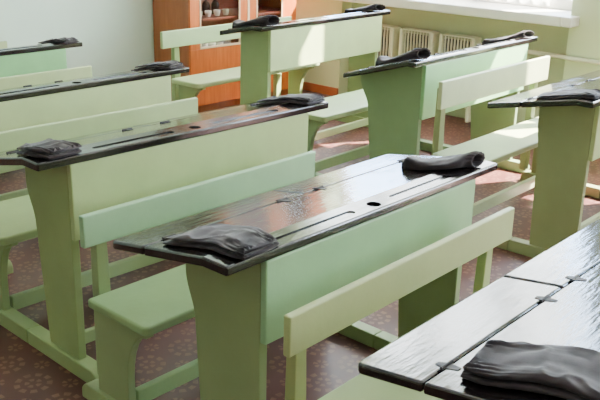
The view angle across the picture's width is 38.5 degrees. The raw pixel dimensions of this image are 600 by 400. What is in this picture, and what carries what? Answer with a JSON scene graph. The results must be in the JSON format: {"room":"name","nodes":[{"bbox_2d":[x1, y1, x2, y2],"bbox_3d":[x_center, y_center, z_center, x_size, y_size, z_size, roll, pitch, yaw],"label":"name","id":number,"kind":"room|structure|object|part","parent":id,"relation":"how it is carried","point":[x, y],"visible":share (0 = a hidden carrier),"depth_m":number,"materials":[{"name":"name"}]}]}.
{"room":"classroom","nodes":[
{"label":"classroom","id":0,"kind":"room"},
{"bbox_2d":[0,0,153,75],"bbox_3d":[-2.936,-1.802,4.371,0.200,3.450,8.640,18,25,39],"label":"wall","id":1,"kind":"structure","parent":0,"point":[116,36],"depth_m":6.14,"materials":[{"name":"white paint"}]},
{"bbox_2d":[0,90,599,399],"bbox_3d":[0.148,0.874,2.291,8.650,0.100,8.640,18,25,39],"label":"floor","id":2,"kind":"structure","parent":0,"point":[26,373],"depth_m":3.25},
{"bbox_2d":[0,41,82,173],"bbox_3d":[-1.927,-0.499,4.824,0.879,0.742,1.221,18,25,39],"label":"school desk","id":3,"kind":"object","parent":2,"relation":"on","point":[22,60],"visible":0.4,"depth_m":4.73,"materials":[{"name":"black paint"}]},
{"bbox_3d":[-2.207,-0.821,4.991,0.022,0.104,1.104,18,25,39],"label":"backrest","id":4,"kind":"part","parent":3,"relation":"part of","materials":[{"name":"green paint"}]},
{"bbox_3d":[-1.668,-0.633,4.534,0.020,0.235,1.004,18,25,39],"label":"panel","id":5,"kind":"part","parent":3,"relation":"part of","materials":[{"name":"green paint"}]},
{"bbox_2d":[37,37,78,44],"bbox_3d":[-1.387,-0.912,4.935,0.265,0.068,0.140,18,25,39],"label":"folded cloth","id":6,"kind":"object","parent":3,"relation":"on","point":[64,40],"visible":0.94,"depth_m":4.87,"materials":[{"name":"black fabric"}]},
{"bbox_2d":[0,65,188,273],"bbox_3d":[-1.232,-0.248,4.144,0.882,0.745,1.230,18,25,39],"label":"school desk","id":7,"kind":"object","parent":2,"relation":"on","point":[32,99],"visible":0.56,"depth_m":3.89,"materials":[{"name":"black paint"}]},
{"bbox_3d":[-1.514,-0.566,4.312,0.022,0.093,1.108,18,25,39],"label":"backrest","id":8,"kind":"part","parent":7,"relation":"part of","materials":[{"name":"green paint"}]},
{"bbox_3d":[-0.970,-0.383,3.854,0.020,0.236,0.999,18,25,39],"label":"panel","id":9,"kind":"part","parent":7,"relation":"part of","materials":[{"name":"green paint"}]},
{"bbox_2d":[134,60,184,70],"bbox_3d":[-0.702,-0.662,4.251,0.266,0.069,0.140,18,25,39],"label":"folded cloth","id":10,"kind":"object","parent":7,"relation":"on","point":[174,64],"visible":0.99,"depth_m":4.18,"materials":[{"name":"black fabric"}]},
{"bbox_2d":[0,97,328,382],"bbox_3d":[-0.601,0.028,3.351,0.887,0.771,1.301,18,25,40],"label":"school desk","id":11,"kind":"object","parent":2,"relation":"on","point":[127,155],"visible":0.66,"depth_m":2.98,"materials":[{"name":"black paint"}]},
{"bbox_3d":[-1.139,0.251,3.202,0.339,0.305,0.029,18,25,40],"label":"bench leg","id":12,"kind":"part","parent":11,"relation":"part of","materials":[{"name":"green paint"}]},
{"bbox_3d":[-0.773,-0.022,3.507,0.369,0.031,1.165,18,25,40],"label":"bench seat","id":13,"kind":"part","parent":11,"relation":"part of","materials":[{"name":"green paint"}]},
{"bbox_2d":[16,138,81,159],"bbox_3d":[-0.797,-0.158,2.679,0.223,0.063,0.158,18,25,40],"label":"folded cloth","id":14,"kind":"object","parent":11,"relation":"on","point":[49,148],"visible":1,"depth_m":2.62,"materials":[{"name":"black fabric"}]},
{"bbox_3d":[-0.814,0.177,2.854,0.260,0.687,0.029,18,25,40],"label":"panel","id":15,"kind":"part","parent":11,"relation":"part of","materials":[{"name":"green paint"}]},
{"bbox_3d":[-0.877,-0.297,3.524,0.023,0.090,1.175,18,25,40],"label":"backrest","id":16,"kind":"part","parent":11,"relation":"part of","materials":[{"name":"green paint"}]},
{"bbox_3d":[-0.346,-0.108,3.054,0.021,0.254,1.075,18,25,40],"label":"panel","id":17,"kind":"part","parent":11,"relation":"part of","materials":[{"name":"green paint"}]},
{"bbox_2d":[256,93,324,104],"bbox_3d":[-0.042,-0.405,3.473,0.269,0.067,0.150,14,22,32],"label":"folded cloth","id":18,"kind":"object","parent":11,"relation":"on","point":[306,98],"visible":1,"depth_m":3.42,"materials":[{"name":"black fabric"}]},
{"bbox_2d":[153,0,295,112],"bbox_3d":[-0.562,-1.732,6.653,0.429,1.950,1.140,18,25,39],"label":"display cabinet","id":19,"kind":"object","parent":2,"relation":"on","point":[168,15],"visible":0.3,"depth_m":6.53,"materials":[{"name":"brown wood"}]},
{"bbox_3d":[-0.947,-1.609,6.267,0.403,1.950,0.022,18,25,39],"label":"panel","id":20,"kind":"part","parent":19,"relation":"part of","materials":[{"name":"brown wood"}]},
{"bbox_2d":[202,0,209,14],"bbox_3d":[-0.716,-1.480,6.534,0.060,0.141,0.060,18,25,39],"label":"bottle","id":21,"kind":"object","parent":19,"relation":"on","point":[205,5],"visible":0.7,"depth_m":6.51,"materials":[{"name":"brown glass"}]},
{"bbox_2d":[204,10,211,16],"bbox_3d":[-0.691,-1.400,6.450,0.053,0.047,0.053,18,25,39],"label":"cup","id":22,"kind":"object","parent":19,"relation":"on","point":[207,12],"visible":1,"depth_m":6.43,"materials":[{"name":"white ceramic"}]},
{"bbox_2d":[211,0,218,13],"bbox_3d":[-0.652,-1.501,6.601,0.060,0.141,0.060,18,25,39],"label":"bottle","id":23,"kind":"object","parent":19,"relation":"on","point":[214,5],"visible":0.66,"depth_m":6.58,"materials":[{"name":"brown glass"}]},
{"bbox_2d":[213,9,219,15],"bbox_3d":[-0.630,-1.421,6.514,0.053,0.047,0.053,18,25,39],"label":"cup","id":24,"kind":"object","parent":19,"relation":"on","point":[216,11],"visible":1,"depth_m":6.50,"materials":[{"name":"white ceramic"}]},
{"bbox_3d":[-0.600,-1.649,6.322,0.021,1.886,0.582,18,25,39],"label":"door","id":25,"kind":"part","parent":19,"relation":"part of","materials":[{"name":"orange wood"}]},
{"bbox_3d":[-0.716,-1.799,6.779,0.012,1.867,1.095,18,25,39],"label":"panel","id":26,"kind":"part","parent":19,"relation":"part of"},
{"bbox_2d":[222,8,228,14],"bbox_3d":[-0.570,-1.441,6.577,0.053,0.047,0.053,18,25,39],"label":"cup","id":27,"kind":"object","parent":19,"relation":"on","point":[225,11],"visible":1,"depth_m":6.56,"materials":[{"name":"white ceramic"}]},
{"bbox_2d":[201,6,280,21],"bbox_3d":[-0.577,-1.467,6.753,0.382,0.018,1.095,18,25,39],"label":"shelf","id":28,"kind":"object","parent":19,"relation":"attached to","point":[233,10],"depth_m":6.69,"materials":[{"name":"brown wood"}]},
{"bbox_3d":[-0.196,-1.862,7.056,0.403,1.950,0.022,18,25,39],"label":"panel","id":29,"kind":"part","parent":19,"relation":"part of","materials":[{"name":"brown wood"}]},
{"bbox_3d":[-0.209,-1.780,6.732,0.021,1.886,0.532,18,25,39],"label":"door","id":30,"kind":"part","parent":19,"relation":"part of","materials":[{"name":"orange wood"}]},
{"bbox_2d":[160,10,389,140],"bbox_3d":[-0.131,-0.877,5.923,1.031,0.830,1.352,16,24,37],"label":"school desk","id":31,"kind":"object","parent":2,"relation":"on","point":[295,47],"visible":0.67,"depth_m":5.65,"materials":[{"name":"black paint"}]},
{"bbox_3d":[-0.845,-0.826,5.848,0.040,0.578,0.054,16,24,37],"label":"backrest post","id":32,"kind":"part","parent":31,"relation":"part of","materials":[{"name":"green paint"}]},
{"bbox_3d":[-0.721,-0.619,5.745,0.230,0.306,0.031,16,24,37],"label":"bench leg","id":33,"kind":"part","parent":31,"relation":"part of","materials":[{"name":"green paint"}]},
{"bbox_3d":[-0.492,-1.199,6.104,0.025,0.111,1.306,16,24,37],"label":"backrest","id":34,"kind":"part","parent":31,"relation":"part of","materials":[{"name":"green paint"}]},
{"bbox_3d":[-0.351,-0.914,6.104,0.263,0.034,1.278,16,24,37],"label":"bench seat","id":35,"kind":"part","parent":31,"relation":"part of","materials":[{"name":"green paint"}]},
{"bbox_3d":[-0.279,-0.695,5.334,0.231,0.740,0.031,16,24,37],"label":"panel","id":36,"kind":"part","parent":31,"relation":"part of","materials":[{"name":"green paint"}]},
{"bbox_2d":[232,15,279,28],"bbox_3d":[-0.282,-1.073,5.181,0.326,0.110,0.137,16,24,37],"label":"cloth","id":37,"kind":"object","parent":31,"relation":"on","point":[273,20],"visible":0.93,"depth_m":5.12,"materials":[{"name":"black fabric"}]},
{"bbox_3d":[-0.174,-1.073,6.615,0.040,0.578,0.054,16,24,37],"label":"backrest post","id":38,"kind":"part","parent":31,"relation":"part of","materials":[{"name":"green paint"}]},
{"bbox_3d":[0.007,-0.887,6.578,0.230,0.306,0.031,16,24,37],"label":"bench leg","id":39,"kind":"part","parent":31,"relation":"part of","materials":[{"name":"green paint"}]},
{"bbox_3d":[0.189,-1.032,5.595,0.022,0.250,1.170,16,24,37],"label":"panel","id":40,"kind":"part","parent":31,"relation":"part of","materials":[{"name":"green paint"}]},
{"bbox_3d":[0.449,-0.963,6.168,0.231,0.740,0.031,16,24,37],"label":"panel","id":41,"kind":"part","parent":31,"relation":"part of","materials":[{"name":"green paint"}]},
{"bbox_2d":[344,4,385,13],"bbox_3d":[0.445,-1.340,6.032,0.303,0.096,0.134,16,24,37],"label":"cloth","id":42,"kind":"object","parent":31,"relation":"on","point":[375,7],"visible":0.84,"depth_m":5.97,"materials":[{"name":"black fabric"}]},
{"bbox_2d":[79,151,497,399],"bbox_3d":[-0.039,0.280,2.712,0.889,0.740,1.207,18,25,39],"label":"school desk","id":43,"kind":"object","parent":2,"relation":"on","point":[335,229],"visible":0.84,"depth_m":2.49,"materials":[{"name":"black paint"}]},
{"bbox_3d":[-0.616,0.310,2.676,0.036,0.528,0.048,18,25,39],"label":"backrest post","id":44,"kind":"part","parent":43,"relation":"part of","materials":[{"name":"green paint"}]},
{"bbox_3d":[-0.529,0.489,2.594,0.253,0.286,0.028,18,25,39],"label":"bench leg","id":45,"kind":"part","parent":43,"relation":"part of","materials":[{"name":"green paint"}]},
{"bbox_3d":[-0.215,0.237,2.865,0.282,0.030,0.976,18,25,39],"label":"bench seat","id":46,"kind":"part","parent":43,"relation":"part of","materials":[{"name":"green paint"}]},
{"bbox_3d":[-0.296,-0.021,2.882,0.022,0.101,1.032,18,25,39],"label":"backrest","id":47,"kind":"part","parent":43,"relation":"part of","materials":[{"name":"green paint"}]},
{"bbox_2d":[162,224,278,260],"bbox_3d":[-0.187,0.095,2.097,0.275,0.059,0.171,18,25,39],"label":"folded cloth","id":48,"kind":"object","parent":43,"relation":"on","point":[245,243],"visible":1,"depth_m":2.05,"materials":[{"name":"black fabric"}]},
{"bbox_3d":[-0.196,0.417,2.255,0.277,0.660,0.028,18,25,39],"label":"panel","id":49,"kind":"part","parent":43,"relation":"part of","materials":[{"name":"green paint"}]},
{"bbox_3d":[0.228,0.144,2.414,0.020,0.225,0.946,18,25,39],"label":"panel","id":50,"kind":"part","parent":43,"relation":"part of","materials":[{"name":"green paint"}]},
{"bbox_3d":[0.420,0.211,2.902,0.277,0.660,0.028,18,25,39],"label":"panel","id":51,"kind":"part","parent":43,"relation":"part of","materials":[{"name":"green paint"}]},
{"bbox_2d":[401,151,484,169],"bbox_3d":[0.452,-0.122,2.736,0.260,0.076,0.120,7,20,16],"label":"cloth","id":52,"kind":"object","parent":43,"relation":"on","point":[473,159],"visible":1,"depth_m":2.71,"materials":[{"name":"black fabric"}]},
{"bbox_2d":[306,36,537,179],"bbox_3d":[0.635,-0.546,5.060,1.091,0.805,1.327,17,24,38],"label":"school desk","id":53,"kind":"object","parent":2,"relation":"on","point":[396,97],"visible":0.63,"depth_m":4.55,"materials":[{"name":"black paint"}]},
{"bbox_3d":[0.036,-0.322,4.924,0.289,0.320,0.030,17,24,38],"label":"bench leg","id":54,"kind":"part","parent":53,"relation":"part of","materials":[{"name":"green paint"}]},
{"bbox_3d":[0.393,-0.614,5.255,0.321,0.033,1.184,17,24,38],"label":"bench seat","id":55,"kind":"part","parent":53,"relation":"part of","materials":[{"name":"green paint"}]},
{"bbox_3d":[0.468,-0.381,4.517,0.377,0.718,0.030,17,24,38],"label":"panel","id":56,"kind":"part","parent":53,"relation":"part of","materials":[{"name":"green paint"}]},
{"bbox_2d":[375,47,430,66],"bbox_3d":[0.503,-0.714,4.310,0.296,0.128,0.132,17,24,38],"label":"cloth","id":57,"kind":"object","parent":53,"relation":"on","point":[419,53],"visible":1,"depth_m":4.25,"materials":[{"name":"black fabric"}]},
{"bbox_3d":[0.976,-0.667,4.715,0.022,0.280,1.110,17,24,37],"label":"panel","id":58,"kind":"part","parent":53,"relation":"part of","materials":[{"name":"green paint"}]},
{"bbox_3d":[1.170,-0.631,5.298,0.377,0.718,0.030,17,24,38],"label":"panel","id":59,"kind":"part","parent":53,"relation":"part of","materials":[{"name":"green paint"}]},
{"bbox_2d":[482,30,533,44],"bbox_3d":[1.235,-0.969,5.136,0.294,0.110,0.130,14,23,33],"label":"cloth","id":60,"kind":"object","parent":53,"relation":"on","point":[526,33],"visible":0.98,"depth_m":5.09,"materials":[{"name":"black fabric"}]},
{"bbox_2d":[283,207,599,399],"bbox_3d":[0.576,0.503,2.145,0.832,0.717,1.180,17,24,38],"label":"school desk","id":61,"kind":"object","parent":2,"relation":"on","point":[553,298],"visible":0.88,"depth_m":1.98,"materials":[{"name":"black paint"}]},
{"bbox_3d":[-0.012,0.527,2.085,0.035,0.537,0.047,17,24,38],"label":"backrest post","id":62,"kind":"part","parent":61,"relation":"part of","materials":[{"name":"green paint"}]},
{"bbox_3d":[0.378,0.449,2.310,0.250,0.029,1.054,17,24,38],"label":"bench seat","id":63,"kind":"part","parent":61,"relation":"part of","materials":[{"name":"green paint"}]},
{"bbox_3d":[0.313,0.189,2.305,0.021,0.104,1.042,17,24,38],"label":"backrest","id":64,"kind":"part","parent":61,"relation":"part of","materials":[{"name":"green paint"}]},
{"bbox_3d":[0.565,0.327,2.709,0.035,0.537,0.047,17,24,38],"label":"backrest post","id":65,"kind":"part","parent":61,"relation":"part of","materials":[{"name":"green paint"}]},
{"bbox_2d":[460,339,599,399],"bbox_3d":[0.461,0.313,1.568,0.300,0.062,0.174,12,22,28],"label":"folded cloth","id":66,"kind":"object","parent":61,"relation":"on","point":[562,371],"visible":1,"depth_m":1.55,"materials":[{"name":"black fabric"}]},
{"bbox_2d":[431,56,599,257],"bbox_3d":[1.333,-0.265,4.334,0.922,0.781,1.286,17,24,38],"label":"school desk","id":67,"kind":"object","parent":2,"relation":"on","point":[564,138],"visible":0.79,"depth_m":3.94,"materials":[{"name":"black paint"}]},
{"bbox_3d":[0.681,-0.252,4.254,0.038,0.618,0.051,17,24,38],"label":"backrest post","id":68,"kind":"part","parent":67,"relation":"part of","materials":[{"name":"green paint"}]},
{"bbox_3d":[1.121,-0.314,4.513,0.269,0.032,1.148,17,24,38],"label":"bench seat","id":69,"kind":"part","parent":67,"relation":"part of","materials":[{"name":"green paint"}]},
{"bbox_3d":[1.040,-0.627,4.501,0.023,0.136,1.138,17,24,38],"label":"backrest","id":70,"kind":"part","parent":67,"relation":"part of","materials":[{"name":"green paint"}]},
{"bbox_3d":[1.324,-0.476,4.956,0.038,0.618,0.051,17,24,38],"label":"backrest post","id":71,"kind":"part","parent":67,"relation":"part of","materials":[{"name":"green paint"}]},
{"bbox_3d":[1.464,-0.280,4.949,0.238,0.299,0.030,17,24,38],"label":"bench leg","id":72,"kind":"part","parent":67,"relation":"part of","materials":[{"name":"green paint"}]},
{"bbox_3d":[1.151,-0.106,3.812,0.248,0.696,0.030,17,24,38],"label":"panel","id":73,"kind":"part","parent":67,"relation":"part of","materials":[{"name":"green paint"}]},
{"bbox_2d":[535,89,599,99],"bbox_3d":[1.163,-0.455,3.699,0.282,0.069,0.185,17,24,38],"label":"folded cloth","id":74,"kind":"object","parent":67,"relation":"on","point":[574,93],"visible":1,"depth_m":3.65,"materials":[{"name":"black fabric"}]},
{"bbox_3d":[1.607,-0.409,4.037,0.021,0.247,1.091,17,24,38],"label":"panel","id":75,"kind":"part","parent":67,"relation":"part of","materials":[{"name":"green paint"}]},
{"bbox_2d":[296,0,599,94],"bbox_3d":[2.979,-1.740,4.643,8.250,3.450,0.340,18,25,39],"label":"wall","id":76,"kind":"structure","parent":0,"point":[583,41],"depth_m":5.79,"materials":[{"name":"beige paint"}]},
{"bbox_2d":[302,81,337,95],"bbox_3d":[0.046,-0.985,7.418,0.729,0.070,0.020,18,25,39],"label":"baseboard","id":77,"kind":"structure","parent":76,"relation":"attached to","point":[317,88],"depth_m":7.30,"materials":[{"name":"orange paint"}]},
{"bbox_2d":[377,24,400,57],"bbox_3d":[0.636,-1.095,6.919,0.318,0.631,0.100,18,25,39],"label":"radiator","id":78,"kind":"object","parent":76,"relation":"in","point":[389,47],"visible":0.27,"depth_m":6.77,"materials":[{"name":"beige metal"}]},
{"bbox_3d":[0.644,-1.388,6.819,0.261,0.010,0.092,18,25,39],"label":"rail","id":79,"kind":"part","parent":78,"relation":"part of","materials":[{"name":"beige metal"}]},
{"bbox_3d":[0.743,-1.059,6.828,0.028,0.629,0.100,18,25,39],"label":"plate","id":80,"kind":"part","parent":78,"relation":"part of","materials":[{"name":"beige metal"}]},
{"bbox_2d":[398,28,439,55],"bbox_3d":[0.910,-1.007,6.686,0.308,0.631,0.100,18,25,39],"label":"radiator","id":81,"kind":"object","parent":76,"relation":"in","point":[408,41],"visible":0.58,"depth_m":6.59,"materials":[{"name":"beige metal"}]},
{"bbox_3d":[0.806,-1.039,6.775,0.028,0.629,0.100,18,25,39],"label":"plate","id":82,"kind":"part","parent":81,"relation":"part of","materials":[{"name":"beige metal"}]},
{"bbox_3d":[0.918,-1.301,6.586,0.251,0.010,0.092,18,25,39],"label":"rail","id":83,"kind":"part","parent":81,"relation":"part of","materials":[{"name":"beige metal"}]},
{"bbox_3d":[1.014,-0.973,6.599,0.028,0.629,0.100,18,25,39],"label":"plate","id":84,"kind":"part","parent":81,"relation":"part of","materials":[{"name":"beige metal"}]},
{"bbox_2d":[337,0,579,27],"bbox_3d":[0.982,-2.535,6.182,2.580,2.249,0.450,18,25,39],"label":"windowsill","id":85,"kind":"structure","parent":76,"relation":"in","point":[543,12],"depth_m":6.03,"materials":[{"name":"white paint"}]},
{"bbox_2d":[496,0,549,5],"bbox_3d":[1.426,-2.481,5.954,0.950,2.140,0.028,18,25,39],"label":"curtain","id":86,"kind":"object","parent":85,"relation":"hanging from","point":[506,2],"depth_m":6.14,"materials":[{"name":"white fabric"}]},
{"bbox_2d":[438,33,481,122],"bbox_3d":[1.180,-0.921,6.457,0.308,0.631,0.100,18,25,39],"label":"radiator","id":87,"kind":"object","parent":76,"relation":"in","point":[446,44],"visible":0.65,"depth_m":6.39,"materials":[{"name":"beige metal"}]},
{"bbox_3d":[1.077,-0.953,6.545,0.028,0.629,0.100,18,25,39],"label":"plate","id":88,"kind":"part","parent":87,"relation":"part of","materials":[{"name":"beige metal"}]},
{"bbox_3d":[1.189,-1.215,6.356,0.251,0.010,0.092,18,25,39],"label":"rail","id":89,"kind":"part","parent":87,"relation":"part of","materials":[{"name":"beige metal"}]},
{"bbox_3d":[1.284,-0.887,6.369,0.028,0.629,0.100,18,25,39],"label":"plate","id":90,"kind":"part","parent":87,"relation":"part of","materials":[{"name":"beige metal"}]},
{"bbox_2d":[352,2,568,123],"bbox_3d":[1.143,-1.042,6.551,1.960,0.798,0.006,18,25,39],"label":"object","id":91,"kind":"structure","parent":76,"relation":"attached to","point":[551,39],"depth_m":6.26,"materials":[{"name":"paint"}]},
{"bbox_2d":[476,43,599,64],"bbox_3d":[3.429,-0.436,4.387,5.845,0.035,0.095,18,25,39],"label":"pipe","id":92,"kind":"object","parent":76,"relation":"attached to","point":[533,52],"visible":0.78,"depth_m":5.77,"materials":[{"name":"beige metal"}]}
]}

